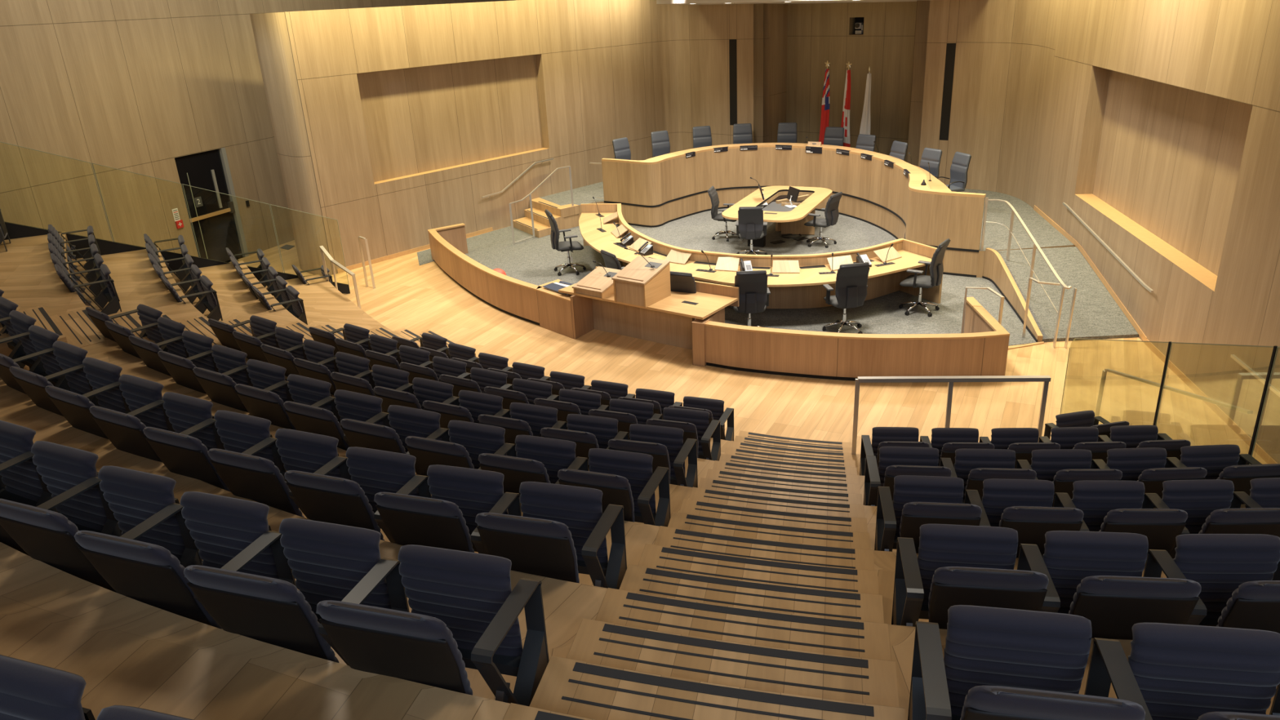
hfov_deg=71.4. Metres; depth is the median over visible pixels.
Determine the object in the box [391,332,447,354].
seat
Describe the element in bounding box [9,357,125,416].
seat
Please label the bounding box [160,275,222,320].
seat
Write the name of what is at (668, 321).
table
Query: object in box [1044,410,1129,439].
seat
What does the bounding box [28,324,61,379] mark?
seat cushion
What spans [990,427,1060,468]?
seat
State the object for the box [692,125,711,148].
office chair
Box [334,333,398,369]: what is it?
seat
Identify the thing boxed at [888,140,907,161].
office chair
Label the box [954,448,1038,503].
seat
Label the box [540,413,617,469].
seat
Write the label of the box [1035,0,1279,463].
wall
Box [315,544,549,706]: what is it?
seat
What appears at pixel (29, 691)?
seat
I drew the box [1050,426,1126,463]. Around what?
seat
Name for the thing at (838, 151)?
name plate
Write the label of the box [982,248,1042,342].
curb
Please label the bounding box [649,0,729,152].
wall
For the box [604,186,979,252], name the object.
trim
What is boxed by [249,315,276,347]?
seat cushion
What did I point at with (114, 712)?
seat
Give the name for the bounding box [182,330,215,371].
seat cushion
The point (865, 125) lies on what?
flag
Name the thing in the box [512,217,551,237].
stair step
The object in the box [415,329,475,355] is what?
stair tread
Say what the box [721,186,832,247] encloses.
meeting table
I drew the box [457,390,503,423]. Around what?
seat cushion
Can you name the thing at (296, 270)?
seat
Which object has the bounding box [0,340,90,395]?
seat
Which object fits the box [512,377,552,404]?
seat cushion
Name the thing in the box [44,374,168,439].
seat
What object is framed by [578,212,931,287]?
countertop
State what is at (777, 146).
name plate
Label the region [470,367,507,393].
seat cushion
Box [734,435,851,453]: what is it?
stair tread
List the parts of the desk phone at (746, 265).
plate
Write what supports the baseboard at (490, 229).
attached to the wall at (414, 115)
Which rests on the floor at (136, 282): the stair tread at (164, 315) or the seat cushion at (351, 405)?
the stair tread at (164, 315)
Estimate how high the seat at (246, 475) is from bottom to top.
0.834 m
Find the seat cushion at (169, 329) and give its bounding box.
[157,316,186,358]
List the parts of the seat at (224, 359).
backrest, armrest, leg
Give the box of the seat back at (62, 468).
[31,440,106,530]
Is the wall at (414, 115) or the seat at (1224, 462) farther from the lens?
the wall at (414, 115)
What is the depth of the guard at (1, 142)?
14.63 m
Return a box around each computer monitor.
[758,184,768,205]
[784,186,799,208]
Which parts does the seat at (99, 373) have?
backrest, armrest, panel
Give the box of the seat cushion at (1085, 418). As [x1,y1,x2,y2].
[1055,410,1094,427]
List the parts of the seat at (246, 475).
armrest, backrest, leg, panel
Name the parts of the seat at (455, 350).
backrest, armrest, leg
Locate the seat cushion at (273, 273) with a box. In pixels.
[267,266,279,294]
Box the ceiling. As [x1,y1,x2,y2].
[656,0,916,4]
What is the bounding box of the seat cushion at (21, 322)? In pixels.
[8,310,38,360]
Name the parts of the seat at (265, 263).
backrest, armrest, panel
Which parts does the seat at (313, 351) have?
backrest, armrest, leg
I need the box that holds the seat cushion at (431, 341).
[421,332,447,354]
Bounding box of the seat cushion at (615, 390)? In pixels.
[591,380,628,399]
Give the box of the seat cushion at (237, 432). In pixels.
[213,409,275,465]
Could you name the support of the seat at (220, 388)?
on the floor at (136, 282)
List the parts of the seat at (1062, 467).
backrest, leg, armrest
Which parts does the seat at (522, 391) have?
backrest, armrest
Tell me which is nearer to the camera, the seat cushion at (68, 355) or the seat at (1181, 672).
the seat at (1181, 672)
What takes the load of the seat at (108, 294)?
on the floor at (136, 282)
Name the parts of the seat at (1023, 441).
backrest, armrest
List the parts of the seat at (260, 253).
backrest, armrest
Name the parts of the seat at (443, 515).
leg, armrest, backrest, leg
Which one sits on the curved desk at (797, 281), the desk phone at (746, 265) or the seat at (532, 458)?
the desk phone at (746, 265)
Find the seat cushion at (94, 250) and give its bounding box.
[89,243,100,273]
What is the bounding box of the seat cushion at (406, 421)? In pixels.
[387,404,441,452]
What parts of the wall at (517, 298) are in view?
return panel, cap rail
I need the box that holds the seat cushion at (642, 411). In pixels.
[609,398,653,424]
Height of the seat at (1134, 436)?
0.834 m
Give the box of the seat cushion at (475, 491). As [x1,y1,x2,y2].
[426,464,508,535]
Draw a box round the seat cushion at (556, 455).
[515,435,576,484]
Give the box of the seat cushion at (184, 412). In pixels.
[162,391,217,450]
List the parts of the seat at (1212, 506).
leg, backrest, armrest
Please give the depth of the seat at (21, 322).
8.33 m
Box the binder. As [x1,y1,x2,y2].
[542,282,569,295]
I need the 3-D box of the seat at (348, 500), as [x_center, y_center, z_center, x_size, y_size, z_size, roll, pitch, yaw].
[-1.671,0.903,5.242,0.604,0.834,0.592,6,24,20]
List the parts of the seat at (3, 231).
leg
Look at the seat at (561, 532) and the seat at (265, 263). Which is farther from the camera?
the seat at (265, 263)
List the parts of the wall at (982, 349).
panel, cap rail, return panel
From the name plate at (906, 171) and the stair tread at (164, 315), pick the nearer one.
the stair tread at (164, 315)
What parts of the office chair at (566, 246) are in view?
backrest, armrest, seat, armrest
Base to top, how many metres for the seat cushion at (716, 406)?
0.527 m
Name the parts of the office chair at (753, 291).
seat, backrest, armrest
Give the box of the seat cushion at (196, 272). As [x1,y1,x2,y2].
[191,264,204,296]
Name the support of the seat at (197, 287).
on the floor at (235, 300)
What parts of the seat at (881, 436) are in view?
panel, leg, armrest, backrest, armrest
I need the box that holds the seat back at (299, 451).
[275,428,341,477]
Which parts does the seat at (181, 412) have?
backrest, armrest, leg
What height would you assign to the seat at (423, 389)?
0.834 m
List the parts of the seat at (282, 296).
backrest, armrest, panel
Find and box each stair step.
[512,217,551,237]
[524,207,564,230]
[529,197,579,217]
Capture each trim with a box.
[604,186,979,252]
[627,205,976,277]
[982,275,1037,342]
[1008,341,1044,349]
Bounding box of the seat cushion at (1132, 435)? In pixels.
[1110,425,1158,448]
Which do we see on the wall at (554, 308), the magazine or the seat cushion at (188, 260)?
the magazine
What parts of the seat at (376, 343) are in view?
backrest, armrest, leg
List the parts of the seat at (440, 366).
backrest, armrest, leg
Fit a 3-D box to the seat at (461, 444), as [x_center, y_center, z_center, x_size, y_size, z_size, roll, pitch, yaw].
[-1.352,0.834,6.592,0.610,0.834,0.592,7,24,22]
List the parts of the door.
pull handle, frame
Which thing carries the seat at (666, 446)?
on the floor at (235, 300)
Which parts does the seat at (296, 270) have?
backrest, armrest, armrest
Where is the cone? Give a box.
[920,179,926,185]
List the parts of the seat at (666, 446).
armrest, backrest, leg, armrest, panel, leg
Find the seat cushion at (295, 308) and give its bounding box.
[286,285,302,316]
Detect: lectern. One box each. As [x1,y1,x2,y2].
[572,266,620,298]
[611,256,671,307]
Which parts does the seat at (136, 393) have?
backrest, armrest, leg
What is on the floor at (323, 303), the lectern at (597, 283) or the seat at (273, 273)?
the seat at (273, 273)
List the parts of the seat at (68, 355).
backrest, armrest, panel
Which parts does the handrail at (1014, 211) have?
post, post, rail, post, post, post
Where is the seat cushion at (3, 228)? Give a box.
[0,226,7,239]
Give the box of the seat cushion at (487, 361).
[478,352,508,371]
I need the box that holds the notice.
[172,208,183,228]
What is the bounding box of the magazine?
[559,280,573,285]
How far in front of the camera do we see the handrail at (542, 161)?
21.24 m
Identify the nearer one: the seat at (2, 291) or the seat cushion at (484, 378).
the seat at (2, 291)
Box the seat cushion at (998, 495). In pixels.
[982,478,1054,526]
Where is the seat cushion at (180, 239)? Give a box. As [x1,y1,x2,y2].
[177,235,184,249]
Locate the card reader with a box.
[245,200,249,206]
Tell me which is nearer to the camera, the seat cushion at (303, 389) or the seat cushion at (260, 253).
the seat cushion at (303, 389)
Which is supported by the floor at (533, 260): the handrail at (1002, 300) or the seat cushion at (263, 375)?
the handrail at (1002, 300)
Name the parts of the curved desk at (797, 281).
panel, trough lid, trough lid, trough lid, trough lid, trough lid, panel, trough lid, trough lid, trough lid, panel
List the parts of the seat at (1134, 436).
backrest, armrest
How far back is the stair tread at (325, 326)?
12.83 m
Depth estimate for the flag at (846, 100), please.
22.26 m
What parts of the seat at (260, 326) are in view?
backrest, armrest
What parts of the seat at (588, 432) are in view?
armrest, leg, backrest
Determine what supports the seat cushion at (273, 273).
on the seat at (273, 273)
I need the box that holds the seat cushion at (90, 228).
[87,225,93,235]
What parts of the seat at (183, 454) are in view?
backrest, armrest, leg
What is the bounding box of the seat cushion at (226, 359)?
[211,344,248,385]
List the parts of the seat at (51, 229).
backrest, leg, armrest, panel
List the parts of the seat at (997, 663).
leg, panel, armrest, backrest, leg, armrest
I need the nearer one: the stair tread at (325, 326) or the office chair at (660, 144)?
the stair tread at (325, 326)
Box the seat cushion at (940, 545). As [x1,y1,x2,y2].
[917,524,1017,604]
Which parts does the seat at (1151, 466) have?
leg, backrest, armrest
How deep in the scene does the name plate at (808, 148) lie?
21.01 m
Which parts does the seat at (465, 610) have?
leg, armrest, backrest, leg, panel, leg, armrest, panel, leg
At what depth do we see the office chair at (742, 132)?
23.38 m
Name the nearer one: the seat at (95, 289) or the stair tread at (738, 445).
the stair tread at (738, 445)
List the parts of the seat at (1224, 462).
leg, backrest, armrest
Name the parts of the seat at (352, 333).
backrest, armrest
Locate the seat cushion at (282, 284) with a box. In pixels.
[275,275,290,305]
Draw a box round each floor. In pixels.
[0,231,1166,624]
[0,377,1277,719]
[0,542,510,719]
[73,246,1245,551]
[171,260,864,504]
[227,236,1266,464]
[265,273,860,475]
[417,206,1035,346]
[540,181,1138,342]
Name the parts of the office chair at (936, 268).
armrest, seat, armrest, backrest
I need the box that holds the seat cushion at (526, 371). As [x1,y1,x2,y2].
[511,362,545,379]
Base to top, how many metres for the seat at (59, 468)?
0.834 m
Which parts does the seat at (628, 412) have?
armrest, backrest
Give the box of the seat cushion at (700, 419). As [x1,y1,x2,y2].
[662,407,710,453]
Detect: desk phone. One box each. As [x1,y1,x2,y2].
[617,232,633,245]
[634,241,653,255]
[739,258,752,271]
[856,253,871,266]
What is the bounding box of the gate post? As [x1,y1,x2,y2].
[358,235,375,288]
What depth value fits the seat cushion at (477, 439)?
6.68 m
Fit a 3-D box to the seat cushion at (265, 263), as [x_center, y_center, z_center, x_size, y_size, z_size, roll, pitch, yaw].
[-6.431,-1.502,15.410,0.096,0.474,0.565,-14,25,-26]
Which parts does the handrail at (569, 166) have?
post, post, post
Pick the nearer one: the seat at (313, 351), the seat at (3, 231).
the seat at (313, 351)
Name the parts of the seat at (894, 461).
leg, panel, leg, armrest, backrest, armrest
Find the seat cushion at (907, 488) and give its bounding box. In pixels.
[892,475,964,538]
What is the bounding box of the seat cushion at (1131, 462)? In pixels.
[1106,447,1166,480]
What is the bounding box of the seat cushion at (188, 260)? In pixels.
[184,253,195,283]
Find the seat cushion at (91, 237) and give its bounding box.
[88,234,94,246]
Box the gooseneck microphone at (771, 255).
[768,253,773,275]
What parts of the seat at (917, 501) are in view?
leg, panel, armrest, leg, backrest, leg, armrest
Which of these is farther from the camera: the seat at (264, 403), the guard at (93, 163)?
the guard at (93, 163)
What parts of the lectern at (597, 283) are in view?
panel, panel, control plate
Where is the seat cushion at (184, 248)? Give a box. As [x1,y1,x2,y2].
[180,244,189,271]
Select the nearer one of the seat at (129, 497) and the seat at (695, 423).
the seat at (129, 497)
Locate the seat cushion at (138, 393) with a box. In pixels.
[118,374,168,430]
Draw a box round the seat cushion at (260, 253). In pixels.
[256,248,265,273]
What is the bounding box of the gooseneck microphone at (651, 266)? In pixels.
[624,247,654,267]
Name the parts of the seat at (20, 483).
panel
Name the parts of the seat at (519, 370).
backrest, armrest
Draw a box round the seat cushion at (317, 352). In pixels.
[302,338,335,373]
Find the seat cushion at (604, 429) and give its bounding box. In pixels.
[566,413,617,448]
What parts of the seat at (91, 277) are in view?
backrest, armrest, leg, panel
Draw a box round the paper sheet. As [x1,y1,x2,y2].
[554,282,568,286]
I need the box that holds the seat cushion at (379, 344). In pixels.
[368,333,397,360]
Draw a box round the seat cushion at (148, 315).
[137,303,162,347]
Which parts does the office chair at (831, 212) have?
armrest, seat, backrest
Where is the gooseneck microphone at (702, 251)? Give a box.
[701,250,712,270]
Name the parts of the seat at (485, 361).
backrest, armrest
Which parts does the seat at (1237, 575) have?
backrest, leg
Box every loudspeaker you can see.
[728,39,737,124]
[939,43,955,140]
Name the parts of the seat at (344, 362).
backrest, armrest, leg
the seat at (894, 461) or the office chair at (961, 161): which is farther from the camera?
the office chair at (961, 161)
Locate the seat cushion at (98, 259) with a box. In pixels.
[93,253,106,285]
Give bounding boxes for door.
[174,147,248,262]
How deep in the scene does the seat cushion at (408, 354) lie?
10.82 m
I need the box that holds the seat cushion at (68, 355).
[52,340,90,395]
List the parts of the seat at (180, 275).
backrest, armrest, leg, panel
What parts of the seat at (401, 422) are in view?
armrest, backrest, leg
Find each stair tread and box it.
[0,322,13,356]
[18,305,67,342]
[50,307,110,347]
[107,310,155,343]
[136,312,185,330]
[177,315,226,346]
[220,317,252,336]
[278,320,313,342]
[313,323,343,339]
[368,326,399,338]
[394,328,421,345]
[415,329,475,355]
[502,702,595,719]
[528,655,905,719]
[566,617,898,707]
[595,587,890,660]
[619,564,884,623]
[637,543,878,594]
[653,525,874,570]
[667,511,871,549]
[679,498,867,533]
[688,487,865,518]
[697,477,862,504]
[706,468,860,493]
[712,460,858,484]
[719,453,857,475]
[724,447,855,467]
[729,440,853,460]
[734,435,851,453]
[738,430,852,448]
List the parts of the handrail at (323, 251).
post, post, post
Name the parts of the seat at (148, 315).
backrest, armrest, panel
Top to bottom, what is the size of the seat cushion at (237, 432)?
0.527 m
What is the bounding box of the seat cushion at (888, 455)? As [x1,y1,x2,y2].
[878,446,938,486]
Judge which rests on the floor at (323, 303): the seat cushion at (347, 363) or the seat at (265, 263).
the seat at (265, 263)
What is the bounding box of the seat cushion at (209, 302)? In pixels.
[200,275,217,309]
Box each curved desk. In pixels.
[578,203,944,308]
[601,142,986,249]
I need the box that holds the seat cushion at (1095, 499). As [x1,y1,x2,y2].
[1071,480,1144,531]
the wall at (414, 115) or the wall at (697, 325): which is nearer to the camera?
the wall at (697, 325)
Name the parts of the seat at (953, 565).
leg, panel, armrest, leg, backrest, leg, armrest, leg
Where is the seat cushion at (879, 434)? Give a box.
[871,426,919,459]
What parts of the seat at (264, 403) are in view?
armrest, backrest, leg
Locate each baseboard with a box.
[337,226,493,273]
[1033,204,1277,463]
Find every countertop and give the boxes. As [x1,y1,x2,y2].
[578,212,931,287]
[913,164,951,191]
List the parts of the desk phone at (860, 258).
plate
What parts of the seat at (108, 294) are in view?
backrest, armrest, leg, leg, armrest, panel, panel, leg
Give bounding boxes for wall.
[0,0,514,262]
[249,12,333,275]
[284,0,655,274]
[427,222,540,325]
[536,279,573,338]
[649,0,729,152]
[691,307,724,366]
[704,297,1009,381]
[728,0,959,183]
[944,0,1061,208]
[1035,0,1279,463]
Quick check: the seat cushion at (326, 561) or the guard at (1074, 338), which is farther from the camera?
the guard at (1074, 338)
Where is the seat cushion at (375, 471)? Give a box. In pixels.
[345,446,419,512]
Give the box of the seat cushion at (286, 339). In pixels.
[275,326,304,359]
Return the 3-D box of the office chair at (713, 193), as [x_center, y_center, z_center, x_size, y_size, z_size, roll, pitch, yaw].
[1.843,-3.183,19.292,0.693,1.095,0.641,4,23,16]
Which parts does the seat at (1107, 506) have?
backrest, leg, armrest, leg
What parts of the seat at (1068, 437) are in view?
backrest, armrest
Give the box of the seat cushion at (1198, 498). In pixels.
[1161,479,1234,533]
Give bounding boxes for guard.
[0,142,114,241]
[93,163,200,257]
[1059,337,1168,414]
[1152,341,1273,425]
[1245,346,1279,464]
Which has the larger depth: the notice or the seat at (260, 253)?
the notice
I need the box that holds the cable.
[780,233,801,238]
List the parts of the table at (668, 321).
panel, modesty panel, rail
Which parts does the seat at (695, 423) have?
armrest, backrest, leg, armrest, panel, leg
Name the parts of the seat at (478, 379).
backrest, armrest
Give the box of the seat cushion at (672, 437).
[629,423,685,476]
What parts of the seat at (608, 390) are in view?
armrest, backrest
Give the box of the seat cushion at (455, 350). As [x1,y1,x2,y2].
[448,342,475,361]
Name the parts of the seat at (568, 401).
armrest, backrest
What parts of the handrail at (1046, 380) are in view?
post, post, post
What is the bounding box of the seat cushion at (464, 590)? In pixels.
[397,544,523,656]
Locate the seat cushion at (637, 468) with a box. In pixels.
[588,448,656,513]
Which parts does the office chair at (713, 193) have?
backrest, armrest, seat, armrest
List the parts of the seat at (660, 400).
armrest, backrest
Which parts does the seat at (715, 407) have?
armrest, backrest, leg, armrest, panel, leg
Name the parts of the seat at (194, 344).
backrest, armrest, leg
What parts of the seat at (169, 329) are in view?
backrest, armrest, panel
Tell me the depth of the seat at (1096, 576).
3.88 m
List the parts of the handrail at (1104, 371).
post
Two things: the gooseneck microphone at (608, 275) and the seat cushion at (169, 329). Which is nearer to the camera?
the seat cushion at (169, 329)
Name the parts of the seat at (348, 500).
leg, armrest, backrest, leg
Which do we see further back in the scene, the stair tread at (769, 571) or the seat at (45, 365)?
the seat at (45, 365)
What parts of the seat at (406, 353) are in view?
backrest, armrest, leg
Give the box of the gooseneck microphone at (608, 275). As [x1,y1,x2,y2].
[592,260,610,276]
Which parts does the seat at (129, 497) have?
backrest, armrest, leg, panel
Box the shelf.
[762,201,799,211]
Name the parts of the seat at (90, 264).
backrest, armrest, leg, panel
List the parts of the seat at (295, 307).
backrest, armrest, armrest, panel, panel, leg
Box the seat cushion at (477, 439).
[448,420,506,469]
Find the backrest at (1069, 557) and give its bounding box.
[1042,530,1148,613]
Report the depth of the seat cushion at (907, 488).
5.65 m
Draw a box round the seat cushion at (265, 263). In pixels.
[262,257,271,284]
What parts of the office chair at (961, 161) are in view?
seat, armrest, backrest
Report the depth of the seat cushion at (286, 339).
10.25 m
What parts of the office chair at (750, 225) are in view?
armrest, backrest, seat, armrest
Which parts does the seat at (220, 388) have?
backrest, armrest, leg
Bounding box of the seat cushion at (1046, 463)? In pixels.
[1030,448,1092,481]
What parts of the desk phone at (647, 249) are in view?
plate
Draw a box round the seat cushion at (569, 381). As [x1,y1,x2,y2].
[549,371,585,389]
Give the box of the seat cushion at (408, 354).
[399,345,430,368]
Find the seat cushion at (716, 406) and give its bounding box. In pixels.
[683,395,724,432]
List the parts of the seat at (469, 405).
backrest, armrest, leg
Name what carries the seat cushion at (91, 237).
on the seat at (90, 264)
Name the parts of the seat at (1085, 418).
leg, armrest, leg, armrest, backrest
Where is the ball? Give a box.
[493,268,506,275]
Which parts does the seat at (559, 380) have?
armrest, backrest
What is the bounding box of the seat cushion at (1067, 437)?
[1050,426,1098,448]
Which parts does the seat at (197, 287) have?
backrest, armrest, panel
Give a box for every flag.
[818,60,830,144]
[840,61,851,146]
[859,66,871,134]
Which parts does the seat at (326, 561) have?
armrest, backrest, leg, panel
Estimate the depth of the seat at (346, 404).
7.05 m
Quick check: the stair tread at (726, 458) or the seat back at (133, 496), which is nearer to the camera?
the seat back at (133, 496)
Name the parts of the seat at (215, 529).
backrest, armrest, leg, panel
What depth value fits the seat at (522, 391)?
9.64 m
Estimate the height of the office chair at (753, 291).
1.139 m
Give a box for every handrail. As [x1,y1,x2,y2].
[319,245,360,308]
[481,158,553,198]
[508,165,573,244]
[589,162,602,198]
[851,375,1051,454]
[960,286,1004,333]
[980,197,1076,348]
[1022,277,1060,337]
[1062,202,1153,293]
[1094,368,1253,416]
[1230,354,1279,397]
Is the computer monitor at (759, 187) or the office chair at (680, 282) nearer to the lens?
the office chair at (680, 282)
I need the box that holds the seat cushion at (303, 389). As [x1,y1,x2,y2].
[287,373,332,412]
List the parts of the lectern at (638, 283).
panel, panel, control plate, panel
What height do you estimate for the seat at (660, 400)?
0.834 m
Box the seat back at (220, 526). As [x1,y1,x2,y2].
[180,491,278,578]
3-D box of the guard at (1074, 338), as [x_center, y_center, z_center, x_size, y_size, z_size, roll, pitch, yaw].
[4.958,0.259,9.458,0.012,1.793,2.135,-1,22,5]
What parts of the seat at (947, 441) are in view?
backrest, armrest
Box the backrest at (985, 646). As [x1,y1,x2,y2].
[943,604,1092,715]
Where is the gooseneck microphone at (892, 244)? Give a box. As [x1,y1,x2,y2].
[883,243,893,263]
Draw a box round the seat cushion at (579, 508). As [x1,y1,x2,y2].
[519,481,608,563]
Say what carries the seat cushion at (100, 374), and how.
on the seat at (99, 373)
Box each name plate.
[685,151,695,158]
[712,146,728,152]
[740,145,757,150]
[775,144,791,150]
[805,146,822,153]
[835,148,849,155]
[860,153,872,160]
[884,160,894,168]
[903,168,910,177]
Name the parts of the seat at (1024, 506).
backrest, leg, armrest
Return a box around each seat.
[0,208,10,251]
[0,288,4,324]
[0,296,19,350]
[0,310,38,368]
[0,324,61,385]
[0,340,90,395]
[0,420,43,506]
[0,440,106,555]
[0,466,185,592]
[0,654,95,719]
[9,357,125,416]
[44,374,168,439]
[47,233,98,272]
[48,224,101,262]
[48,243,100,282]
[49,253,106,297]
[53,263,121,315]
[74,491,278,629]
[85,303,162,347]
[88,391,217,462]
[96,705,192,719]
[104,316,186,359]
[128,330,215,376]
[142,409,275,492]
[143,233,185,263]
[144,243,189,280]
[147,253,195,293]
[151,264,204,303]
[157,344,248,393]
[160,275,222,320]
[183,518,391,662]
[192,359,288,413]
[207,428,341,517]
[208,315,276,351]
[225,247,265,276]
[229,256,271,287]
[232,326,304,363]
[235,266,279,297]
[235,373,332,430]
[241,275,290,308]
[251,285,307,324]
[261,338,335,377]
[283,389,383,450]
[284,446,419,541]
[292,264,333,284]
[293,351,370,395]
[308,323,369,355]
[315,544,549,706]
[330,364,409,396]
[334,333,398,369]
[340,404,441,453]
[364,345,430,369]
[373,377,453,413]
[373,464,508,552]
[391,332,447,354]
[400,355,466,384]
[404,420,506,475]
[418,342,475,361]
[422,390,503,428]
[439,367,507,397]
[451,352,508,373]
[471,481,626,589]
[477,402,557,444]
[477,435,576,497]
[484,377,552,409]
[487,362,545,384]
[527,371,585,395]
[533,388,601,428]
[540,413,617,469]
[555,448,671,526]
[570,380,628,410]
[588,398,653,439]
[606,423,697,487]
[617,388,675,418]
[645,407,720,461]
[662,395,733,440]
[859,426,932,475]
[862,446,957,506]
[874,475,990,553]
[891,524,1060,629]
[907,604,1152,719]
[930,427,994,466]
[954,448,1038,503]
[982,478,1089,558]
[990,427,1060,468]
[1030,448,1122,506]
[1042,530,1207,639]
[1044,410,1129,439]
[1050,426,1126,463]
[1071,480,1189,559]
[1106,447,1207,507]
[1110,425,1191,467]
[1128,622,1279,719]
[1161,479,1279,537]
[1166,533,1279,633]
[1180,444,1279,504]
[1244,477,1279,508]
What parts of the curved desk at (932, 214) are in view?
panel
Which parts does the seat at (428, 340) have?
backrest, armrest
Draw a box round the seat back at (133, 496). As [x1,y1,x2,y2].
[97,466,185,560]
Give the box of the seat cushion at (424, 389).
[412,377,453,409]
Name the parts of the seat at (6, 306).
panel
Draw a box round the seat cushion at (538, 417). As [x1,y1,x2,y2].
[509,402,557,436]
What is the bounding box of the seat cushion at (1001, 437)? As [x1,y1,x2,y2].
[990,427,1039,449]
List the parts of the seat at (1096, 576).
backrest, leg, armrest, leg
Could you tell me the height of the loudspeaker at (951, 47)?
2.110 m
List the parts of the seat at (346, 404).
armrest, backrest, leg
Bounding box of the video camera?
[854,22,863,34]
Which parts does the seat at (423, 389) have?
backrest, armrest, leg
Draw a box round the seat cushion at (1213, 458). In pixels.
[1180,444,1239,479]
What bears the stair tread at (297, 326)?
on the floor at (235, 300)
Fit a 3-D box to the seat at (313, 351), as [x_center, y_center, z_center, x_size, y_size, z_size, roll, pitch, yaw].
[-3.713,0.151,9.774,0.652,0.834,0.592,13,27,34]
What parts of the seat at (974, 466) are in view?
backrest, leg, armrest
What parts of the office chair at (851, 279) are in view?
armrest, seat, backrest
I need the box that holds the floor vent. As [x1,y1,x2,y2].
[280,244,294,249]
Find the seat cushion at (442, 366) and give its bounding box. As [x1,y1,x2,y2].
[432,355,466,381]
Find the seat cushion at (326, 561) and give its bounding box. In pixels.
[279,518,391,611]
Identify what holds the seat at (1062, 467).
on the floor at (235, 300)
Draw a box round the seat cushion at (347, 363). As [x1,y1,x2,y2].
[335,351,370,384]
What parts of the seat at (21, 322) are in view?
armrest, panel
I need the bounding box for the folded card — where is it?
[807,141,821,146]
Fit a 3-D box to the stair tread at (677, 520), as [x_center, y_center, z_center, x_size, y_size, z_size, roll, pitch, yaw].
[0.822,1.329,5.836,1.353,0.341,0.455,4,23,16]
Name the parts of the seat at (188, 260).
backrest, armrest, panel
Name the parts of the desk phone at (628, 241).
plate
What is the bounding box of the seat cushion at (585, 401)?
[559,388,601,415]
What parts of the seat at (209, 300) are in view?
backrest, armrest, armrest, panel, panel, leg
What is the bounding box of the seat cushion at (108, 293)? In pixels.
[99,263,119,303]
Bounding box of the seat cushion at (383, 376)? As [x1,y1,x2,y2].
[371,364,409,392]
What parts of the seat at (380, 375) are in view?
backrest, armrest, leg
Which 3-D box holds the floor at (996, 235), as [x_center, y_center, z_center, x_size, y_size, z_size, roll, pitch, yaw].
[3.907,-3.063,19.547,13.680,0.500,9.752,11,26,31]
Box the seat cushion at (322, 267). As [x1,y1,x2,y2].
[320,265,331,283]
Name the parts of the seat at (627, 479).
armrest, leg, backrest, leg, armrest, panel, leg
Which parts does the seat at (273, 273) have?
backrest, armrest, panel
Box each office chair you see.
[544,208,586,275]
[600,249,624,270]
[612,137,631,159]
[650,130,670,157]
[670,271,696,293]
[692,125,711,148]
[707,186,740,241]
[729,270,770,327]
[733,123,752,143]
[735,206,767,254]
[777,122,796,142]
[804,191,842,248]
[822,262,870,333]
[823,126,844,146]
[855,133,875,151]
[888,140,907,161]
[898,238,950,316]
[920,147,942,178]
[935,151,971,191]
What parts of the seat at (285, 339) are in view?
backrest, armrest, leg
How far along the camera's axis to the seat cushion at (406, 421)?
6.98 m
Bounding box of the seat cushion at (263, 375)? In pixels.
[246,359,288,403]
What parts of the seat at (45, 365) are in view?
armrest, panel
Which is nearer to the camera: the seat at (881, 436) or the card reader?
the seat at (881, 436)
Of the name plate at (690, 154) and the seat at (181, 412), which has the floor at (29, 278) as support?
the seat at (181, 412)
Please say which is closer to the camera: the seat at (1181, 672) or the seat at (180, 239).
the seat at (1181, 672)
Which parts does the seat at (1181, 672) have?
backrest, leg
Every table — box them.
[558,266,738,349]
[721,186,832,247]
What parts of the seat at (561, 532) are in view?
leg, armrest, leg, backrest, leg, armrest, panel, leg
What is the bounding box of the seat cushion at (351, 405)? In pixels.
[333,389,383,433]
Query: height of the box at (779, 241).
0.012 m
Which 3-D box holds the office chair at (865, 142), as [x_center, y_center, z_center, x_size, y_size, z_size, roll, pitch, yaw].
[5.202,-4.724,21.211,0.698,1.187,0.640,-21,28,-37]
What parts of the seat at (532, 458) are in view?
armrest, leg, backrest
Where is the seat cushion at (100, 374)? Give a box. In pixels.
[82,357,125,413]
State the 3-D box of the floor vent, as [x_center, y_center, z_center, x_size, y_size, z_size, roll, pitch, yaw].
[-8.154,-2.609,20.598,0.466,0.007,0.286,12,26,32]
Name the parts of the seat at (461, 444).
leg, armrest, backrest, leg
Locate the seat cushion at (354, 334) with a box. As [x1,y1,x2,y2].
[343,323,369,351]
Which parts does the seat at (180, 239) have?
backrest, armrest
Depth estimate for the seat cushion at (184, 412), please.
6.25 m
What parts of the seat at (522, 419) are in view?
armrest, backrest, leg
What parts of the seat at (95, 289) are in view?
backrest, armrest, leg, panel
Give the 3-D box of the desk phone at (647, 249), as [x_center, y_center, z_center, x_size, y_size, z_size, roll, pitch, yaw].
[0.056,-1.983,15.820,0.265,0.204,0.248,-18,26,-32]

